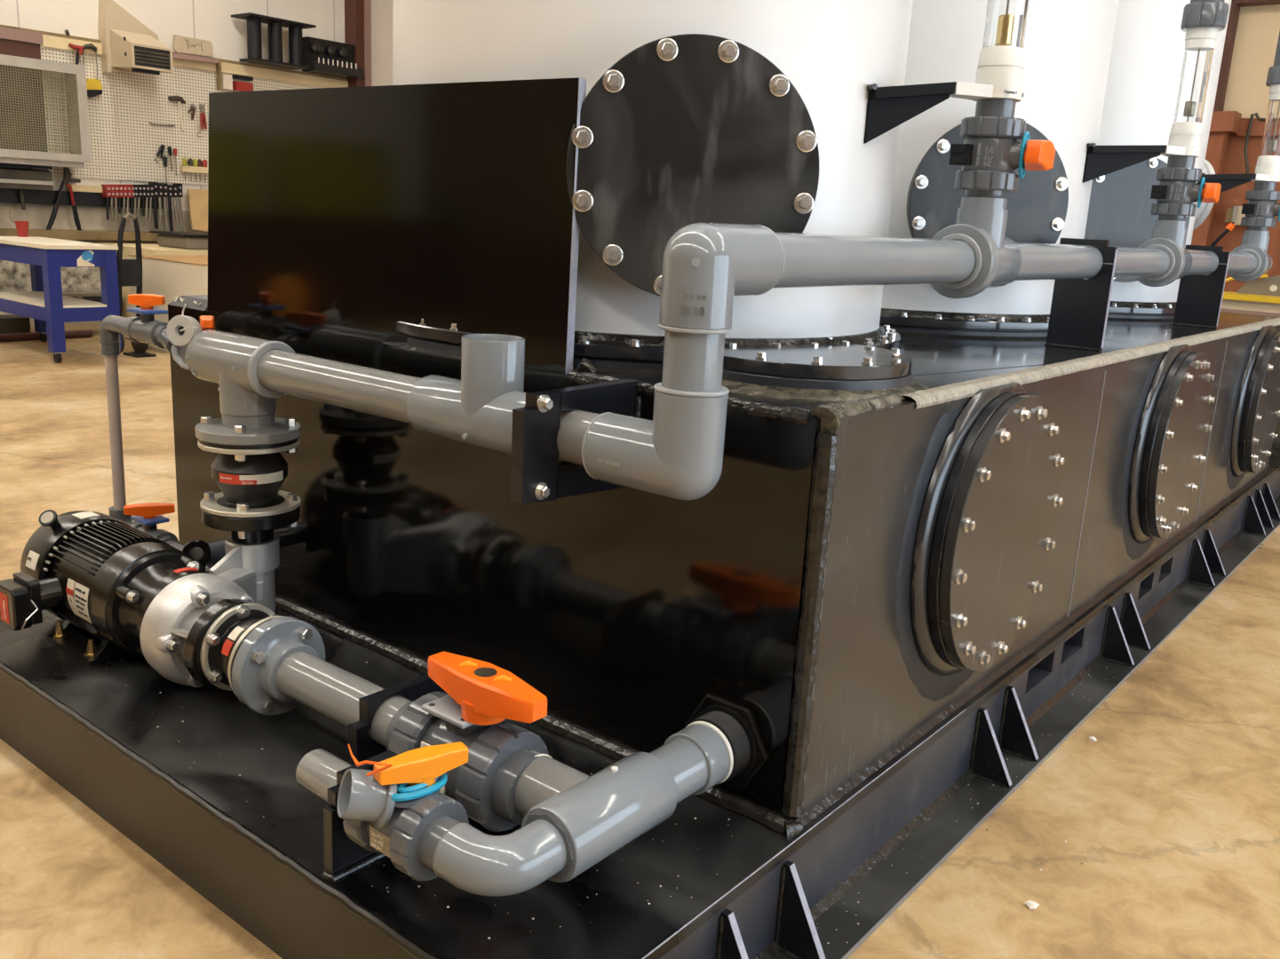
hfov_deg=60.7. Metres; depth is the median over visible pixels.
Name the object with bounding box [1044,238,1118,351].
support
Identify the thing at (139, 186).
clamp
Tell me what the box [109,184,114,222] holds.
clamp
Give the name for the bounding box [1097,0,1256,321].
vessel
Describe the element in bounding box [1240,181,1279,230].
valve
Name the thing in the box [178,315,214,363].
valve
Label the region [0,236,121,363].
cart
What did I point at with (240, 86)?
pack
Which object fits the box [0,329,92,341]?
bar
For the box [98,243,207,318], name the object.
workbench
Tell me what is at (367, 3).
trim
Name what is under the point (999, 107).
socket
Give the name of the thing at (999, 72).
gauge
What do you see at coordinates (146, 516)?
valve
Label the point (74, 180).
brush
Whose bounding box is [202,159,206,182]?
screwdriver
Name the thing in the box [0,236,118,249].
tabletop
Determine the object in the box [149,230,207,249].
tray
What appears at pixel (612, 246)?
bolt
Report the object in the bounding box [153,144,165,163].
pliers
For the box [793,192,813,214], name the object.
bolt
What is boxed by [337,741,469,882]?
valve
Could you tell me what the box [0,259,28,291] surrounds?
board
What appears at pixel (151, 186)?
clamp
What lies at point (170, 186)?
clamp
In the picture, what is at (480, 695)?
valve
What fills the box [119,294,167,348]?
valve
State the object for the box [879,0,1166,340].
vessel
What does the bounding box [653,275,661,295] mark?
bolt
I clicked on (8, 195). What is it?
rail
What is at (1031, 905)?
scrap
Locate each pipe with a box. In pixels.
[99,315,225,564]
[275,651,411,747]
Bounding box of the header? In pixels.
[581,197,1272,500]
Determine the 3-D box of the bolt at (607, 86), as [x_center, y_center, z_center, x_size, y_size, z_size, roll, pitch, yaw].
[-0.061,-0.918,2.519,0.050,0.050,0.005,-40,16,3]
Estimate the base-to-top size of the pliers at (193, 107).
0.196 m
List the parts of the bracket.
clamp plate, saddle plate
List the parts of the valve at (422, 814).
hose cap, print panel, handle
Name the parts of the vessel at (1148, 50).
gauge bracket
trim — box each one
[344,0,364,87]
[364,0,371,86]
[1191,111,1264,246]
[1213,0,1279,111]
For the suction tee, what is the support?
attached to the valve at (480, 695)
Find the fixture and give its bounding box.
[1225,274,1279,296]
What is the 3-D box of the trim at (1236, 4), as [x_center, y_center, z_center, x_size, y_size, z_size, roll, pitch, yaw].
[9.405,-4.017,7.001,10.220,3.060,0.200,14,17,37]
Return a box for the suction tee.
[514,721,733,882]
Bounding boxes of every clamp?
[68,43,83,64]
[101,184,110,220]
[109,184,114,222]
[113,184,119,221]
[118,184,122,213]
[121,184,127,216]
[126,184,132,222]
[130,184,135,218]
[133,184,137,216]
[136,184,143,213]
[142,184,145,215]
[144,184,149,221]
[148,182,158,229]
[148,184,154,222]
[158,182,163,230]
[162,182,168,230]
[167,184,173,230]
[171,184,179,222]
[172,182,183,231]
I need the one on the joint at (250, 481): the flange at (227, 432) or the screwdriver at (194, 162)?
the flange at (227, 432)
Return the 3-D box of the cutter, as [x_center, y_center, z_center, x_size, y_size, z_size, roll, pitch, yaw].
[-6.438,-3.108,12.177,0.090,0.740,0.408,14,17,37]
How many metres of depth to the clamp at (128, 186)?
12.68 m
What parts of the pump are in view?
knob, knob, motor frame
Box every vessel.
[381,0,955,375]
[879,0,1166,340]
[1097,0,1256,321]
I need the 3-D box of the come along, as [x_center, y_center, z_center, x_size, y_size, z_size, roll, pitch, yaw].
[-6.136,-4.571,12.227,0.100,0.578,0.215,14,17,37]
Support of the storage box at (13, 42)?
on the screen
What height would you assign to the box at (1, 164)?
0.027 m
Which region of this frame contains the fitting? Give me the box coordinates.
[683,692,769,791]
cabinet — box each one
[127,254,207,352]
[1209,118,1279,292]
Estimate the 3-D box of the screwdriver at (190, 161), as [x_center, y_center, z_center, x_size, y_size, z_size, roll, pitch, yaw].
[-5.483,-3.784,13.346,0.060,0.265,0.058,14,17,37]
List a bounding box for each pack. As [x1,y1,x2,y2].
[221,73,232,89]
[231,74,253,91]
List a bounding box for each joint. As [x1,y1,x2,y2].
[197,438,301,517]
[199,603,283,695]
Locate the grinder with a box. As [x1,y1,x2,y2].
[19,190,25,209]
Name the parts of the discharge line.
cam cap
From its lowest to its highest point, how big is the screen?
1.074 m
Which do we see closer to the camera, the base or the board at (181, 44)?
the base
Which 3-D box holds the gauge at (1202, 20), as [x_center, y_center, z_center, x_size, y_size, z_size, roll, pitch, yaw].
[2.282,-1.885,4.487,0.244,1.071,0.168,-1,14,-15]
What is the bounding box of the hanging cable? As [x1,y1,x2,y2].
[1243,112,1265,174]
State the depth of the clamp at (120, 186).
12.62 m
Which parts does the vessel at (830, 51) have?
gauge bracket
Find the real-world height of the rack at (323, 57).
0.419 m
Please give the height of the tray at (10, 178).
0.214 m
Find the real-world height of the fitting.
0.201 m
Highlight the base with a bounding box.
[0,433,1279,958]
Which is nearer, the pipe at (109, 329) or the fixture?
the pipe at (109, 329)
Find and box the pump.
[0,506,300,692]
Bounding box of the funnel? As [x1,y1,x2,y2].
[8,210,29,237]
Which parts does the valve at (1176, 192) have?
handle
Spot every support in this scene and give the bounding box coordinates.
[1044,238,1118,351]
[1172,245,1230,328]
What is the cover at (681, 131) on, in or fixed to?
attached to the vessel at (830, 51)
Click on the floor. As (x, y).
(1172, 815)
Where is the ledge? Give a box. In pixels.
[0,24,347,80]
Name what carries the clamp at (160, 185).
hanging from the rail at (8, 195)
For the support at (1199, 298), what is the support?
on the tank
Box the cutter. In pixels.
[45,166,81,230]
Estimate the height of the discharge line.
0.327 m
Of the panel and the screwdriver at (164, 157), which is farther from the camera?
the screwdriver at (164, 157)
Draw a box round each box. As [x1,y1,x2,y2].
[0,26,43,59]
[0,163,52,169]
[1224,206,1245,225]
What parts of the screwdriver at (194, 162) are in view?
handle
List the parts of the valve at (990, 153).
handle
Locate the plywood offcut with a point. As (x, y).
(197, 198)
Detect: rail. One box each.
[0,184,166,209]
[40,34,348,87]
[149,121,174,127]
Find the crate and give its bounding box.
[0,314,31,333]
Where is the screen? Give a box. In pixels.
[0,54,91,167]
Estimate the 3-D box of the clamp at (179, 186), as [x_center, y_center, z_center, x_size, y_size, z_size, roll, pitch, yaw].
[-5.572,-3.273,13.213,0.118,0.594,0.062,14,17,37]
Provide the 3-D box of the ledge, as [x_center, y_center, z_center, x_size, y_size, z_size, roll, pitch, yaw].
[-5.533,-5.049,12.947,0.050,0.035,5.600,14,17,37]
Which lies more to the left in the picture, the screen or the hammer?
the screen
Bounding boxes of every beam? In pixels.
[0,228,159,241]
[1222,291,1279,303]
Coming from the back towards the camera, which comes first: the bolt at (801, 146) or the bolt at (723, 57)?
the bolt at (801, 146)
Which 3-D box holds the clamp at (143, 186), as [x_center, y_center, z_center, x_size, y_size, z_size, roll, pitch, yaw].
[-5.853,-3.284,12.861,0.118,0.358,0.060,14,17,37]
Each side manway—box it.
[895,381,1064,701]
[1121,344,1215,560]
[1226,325,1279,490]
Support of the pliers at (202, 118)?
hanging from the wall hook
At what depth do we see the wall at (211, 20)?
13.28 m
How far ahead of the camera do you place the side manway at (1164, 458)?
4.23 m
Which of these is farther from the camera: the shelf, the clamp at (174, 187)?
the clamp at (174, 187)
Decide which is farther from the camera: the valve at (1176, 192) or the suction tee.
the valve at (1176, 192)
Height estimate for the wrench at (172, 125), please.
0.036 m
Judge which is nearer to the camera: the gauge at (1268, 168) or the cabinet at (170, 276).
the gauge at (1268, 168)
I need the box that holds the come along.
[82,43,102,97]
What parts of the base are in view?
rail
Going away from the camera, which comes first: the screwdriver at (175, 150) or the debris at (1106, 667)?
the debris at (1106, 667)
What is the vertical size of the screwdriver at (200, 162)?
0.265 m
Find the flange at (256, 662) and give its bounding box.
[230,616,325,715]
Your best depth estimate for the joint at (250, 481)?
3.16 m
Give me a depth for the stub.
2.23 m
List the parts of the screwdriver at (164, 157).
handle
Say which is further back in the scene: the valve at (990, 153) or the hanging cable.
the hanging cable
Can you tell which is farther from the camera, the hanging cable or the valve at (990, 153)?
the hanging cable
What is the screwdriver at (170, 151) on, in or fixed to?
hanging from the pegboard
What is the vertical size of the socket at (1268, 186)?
0.078 m
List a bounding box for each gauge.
[949,0,1029,102]
[1160,0,1229,157]
[1250,30,1279,182]
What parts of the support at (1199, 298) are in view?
plate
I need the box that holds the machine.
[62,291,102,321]
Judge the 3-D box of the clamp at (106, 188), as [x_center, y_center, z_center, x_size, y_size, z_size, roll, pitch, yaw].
[-6.116,-3.184,12.553,0.118,0.391,0.061,14,17,37]
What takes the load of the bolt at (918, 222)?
in the cover at (1037, 210)
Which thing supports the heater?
attached to the wall at (211, 20)
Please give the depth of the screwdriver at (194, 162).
13.36 m
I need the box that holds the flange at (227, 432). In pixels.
[195,413,301,449]
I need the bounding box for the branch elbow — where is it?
[432,819,566,897]
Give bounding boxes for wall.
[0,0,392,326]
[1223,4,1279,118]
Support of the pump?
on the base
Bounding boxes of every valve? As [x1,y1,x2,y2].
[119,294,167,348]
[123,502,179,542]
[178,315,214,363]
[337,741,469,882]
[385,651,548,832]
[948,98,1055,198]
[1150,155,1221,221]
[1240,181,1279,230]
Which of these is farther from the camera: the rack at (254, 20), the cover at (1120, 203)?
the rack at (254, 20)
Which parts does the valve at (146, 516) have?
handle, mounting plate, stem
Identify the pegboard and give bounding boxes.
[39,46,323,185]
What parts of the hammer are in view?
handle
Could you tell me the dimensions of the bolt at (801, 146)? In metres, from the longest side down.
0.050 x 0.050 x 0.005 m
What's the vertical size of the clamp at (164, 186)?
0.591 m
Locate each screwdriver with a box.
[163,156,166,182]
[167,146,173,171]
[173,148,177,175]
[182,158,187,180]
[187,158,192,181]
[192,159,198,181]
[197,159,202,181]
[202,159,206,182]
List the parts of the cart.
leg, rail, leg, rail, leg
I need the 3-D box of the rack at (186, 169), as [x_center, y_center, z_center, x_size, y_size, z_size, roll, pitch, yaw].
[-5.418,-3.803,13.424,0.079,0.071,0.456,14,17,37]
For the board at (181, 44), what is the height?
0.269 m
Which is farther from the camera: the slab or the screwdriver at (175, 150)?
the screwdriver at (175, 150)
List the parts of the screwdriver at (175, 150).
handle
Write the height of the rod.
0.389 m
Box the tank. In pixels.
[167,294,1279,841]
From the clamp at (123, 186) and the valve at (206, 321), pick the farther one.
the clamp at (123, 186)
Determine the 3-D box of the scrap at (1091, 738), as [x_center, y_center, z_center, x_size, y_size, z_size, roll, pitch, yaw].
[1.470,0.841,3.550,0.023,0.009,0.024,5,14,6]
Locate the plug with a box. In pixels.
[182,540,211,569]
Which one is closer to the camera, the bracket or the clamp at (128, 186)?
the bracket
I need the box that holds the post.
[215,61,222,89]
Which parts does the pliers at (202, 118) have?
handle, handle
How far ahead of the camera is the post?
13.36 m
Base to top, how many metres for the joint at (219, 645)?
0.242 m
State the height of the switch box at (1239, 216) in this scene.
0.172 m
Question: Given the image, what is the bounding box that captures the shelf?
[0,291,107,308]
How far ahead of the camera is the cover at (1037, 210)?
3.98 m
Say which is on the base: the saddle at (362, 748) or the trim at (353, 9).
the saddle at (362, 748)
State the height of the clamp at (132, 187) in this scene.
0.380 m
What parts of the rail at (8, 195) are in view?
timber strip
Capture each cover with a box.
[566,33,818,296]
[907,122,1068,283]
[1084,157,1189,282]
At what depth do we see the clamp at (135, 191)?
12.75 m
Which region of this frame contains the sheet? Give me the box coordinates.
[0,203,205,276]
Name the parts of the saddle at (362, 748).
plate, clamp plate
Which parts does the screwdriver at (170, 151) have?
handle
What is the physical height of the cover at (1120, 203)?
0.610 m
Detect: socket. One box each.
[974,98,1016,117]
[1166,155,1195,167]
[1253,181,1276,190]
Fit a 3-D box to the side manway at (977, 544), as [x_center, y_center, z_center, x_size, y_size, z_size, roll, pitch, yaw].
[0.967,0.187,2.977,0.111,0.877,0.974,14,17,37]
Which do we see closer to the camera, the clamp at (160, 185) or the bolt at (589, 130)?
the bolt at (589, 130)
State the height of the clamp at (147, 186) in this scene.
0.420 m
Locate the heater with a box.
[97,0,173,74]
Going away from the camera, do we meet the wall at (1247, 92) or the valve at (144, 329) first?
the valve at (144, 329)
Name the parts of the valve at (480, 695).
mounting plate, handle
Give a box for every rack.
[179,165,208,173]
[230,12,316,70]
[302,36,363,78]
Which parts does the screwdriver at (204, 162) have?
handle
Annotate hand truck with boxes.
[116,212,156,357]
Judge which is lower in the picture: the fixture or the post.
the fixture
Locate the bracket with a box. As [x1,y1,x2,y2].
[509,378,641,504]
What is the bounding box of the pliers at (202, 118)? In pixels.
[198,103,206,129]
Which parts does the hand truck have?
handle, cross plate, toe plate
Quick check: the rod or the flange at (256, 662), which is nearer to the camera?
the flange at (256, 662)
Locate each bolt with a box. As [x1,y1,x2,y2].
[571,126,593,148]
[572,190,593,212]
[602,69,624,93]
[602,244,623,265]
[653,275,661,295]
[656,38,677,61]
[717,39,739,63]
[768,74,789,96]
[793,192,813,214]
[795,130,816,151]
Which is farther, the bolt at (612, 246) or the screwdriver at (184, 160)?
the screwdriver at (184, 160)
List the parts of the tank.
panel, panel, panel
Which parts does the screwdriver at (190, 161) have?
handle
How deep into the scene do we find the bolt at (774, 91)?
2.57 m
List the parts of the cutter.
dark handle, blade, red arm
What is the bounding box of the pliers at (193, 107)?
[187,103,196,119]
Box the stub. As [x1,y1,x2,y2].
[295,748,351,804]
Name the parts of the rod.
rod, handle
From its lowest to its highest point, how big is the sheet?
0.780 m
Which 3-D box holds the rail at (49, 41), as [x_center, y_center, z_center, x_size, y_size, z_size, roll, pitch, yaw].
[-5.122,-5.070,13.460,0.060,0.120,4.293,14,17,37]
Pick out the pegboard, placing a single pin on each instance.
(124, 146)
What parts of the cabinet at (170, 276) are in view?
brown lid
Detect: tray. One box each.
[0,166,54,190]
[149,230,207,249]
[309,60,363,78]
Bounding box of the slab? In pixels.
[60,244,110,292]
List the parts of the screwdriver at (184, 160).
handle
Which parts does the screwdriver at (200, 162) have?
handle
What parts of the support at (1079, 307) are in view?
plate, plate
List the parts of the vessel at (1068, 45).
gauge bracket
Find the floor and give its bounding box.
[0,324,1279,958]
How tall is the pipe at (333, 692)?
0.117 m
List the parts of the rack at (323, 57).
knob, knob, knob, knob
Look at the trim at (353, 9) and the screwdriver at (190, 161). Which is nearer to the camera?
the screwdriver at (190, 161)
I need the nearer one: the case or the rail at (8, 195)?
the case
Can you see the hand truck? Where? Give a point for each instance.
(129, 271)
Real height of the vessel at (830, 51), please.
3.671 m
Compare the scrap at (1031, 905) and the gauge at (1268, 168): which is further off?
the gauge at (1268, 168)
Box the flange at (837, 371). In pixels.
[721,336,929,401]
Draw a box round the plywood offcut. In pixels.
[187,189,208,231]
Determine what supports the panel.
on the tank
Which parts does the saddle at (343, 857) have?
plate, clamp plate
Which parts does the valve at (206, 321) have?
handle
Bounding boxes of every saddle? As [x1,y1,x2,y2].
[321,749,397,882]
[348,673,446,765]
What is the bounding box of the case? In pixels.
[1220,299,1279,313]
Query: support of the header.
on the support at (1079, 307)
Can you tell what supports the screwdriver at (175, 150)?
hanging from the pegboard
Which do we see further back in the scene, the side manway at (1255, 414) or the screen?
the screen
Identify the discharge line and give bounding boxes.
[166,303,600,465]
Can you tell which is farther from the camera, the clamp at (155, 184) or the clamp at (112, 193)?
the clamp at (155, 184)
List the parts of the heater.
frame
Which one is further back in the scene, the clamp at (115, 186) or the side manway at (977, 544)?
the clamp at (115, 186)
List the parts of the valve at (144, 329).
handle, mounting plate, stem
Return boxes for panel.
[207,77,599,373]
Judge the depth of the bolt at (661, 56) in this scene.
2.52 m
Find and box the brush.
[69,178,80,182]
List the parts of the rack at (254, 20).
plate, plate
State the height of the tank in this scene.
0.993 m
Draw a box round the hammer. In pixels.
[167,95,185,129]
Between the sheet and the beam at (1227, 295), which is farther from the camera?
the sheet
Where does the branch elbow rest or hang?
attached to the suction tee
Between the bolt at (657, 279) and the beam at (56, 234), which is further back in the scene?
the beam at (56, 234)
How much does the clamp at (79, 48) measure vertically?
0.219 m
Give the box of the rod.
[1209,206,1238,246]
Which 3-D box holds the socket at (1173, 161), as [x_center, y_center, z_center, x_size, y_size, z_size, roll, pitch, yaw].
[2.289,-1.327,4.632,0.106,0.078,0.106,14,17,37]
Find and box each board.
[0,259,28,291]
[172,34,218,63]
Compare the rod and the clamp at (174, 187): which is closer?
the rod
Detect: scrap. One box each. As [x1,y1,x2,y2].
[1025,900,1039,910]
[1089,736,1097,741]

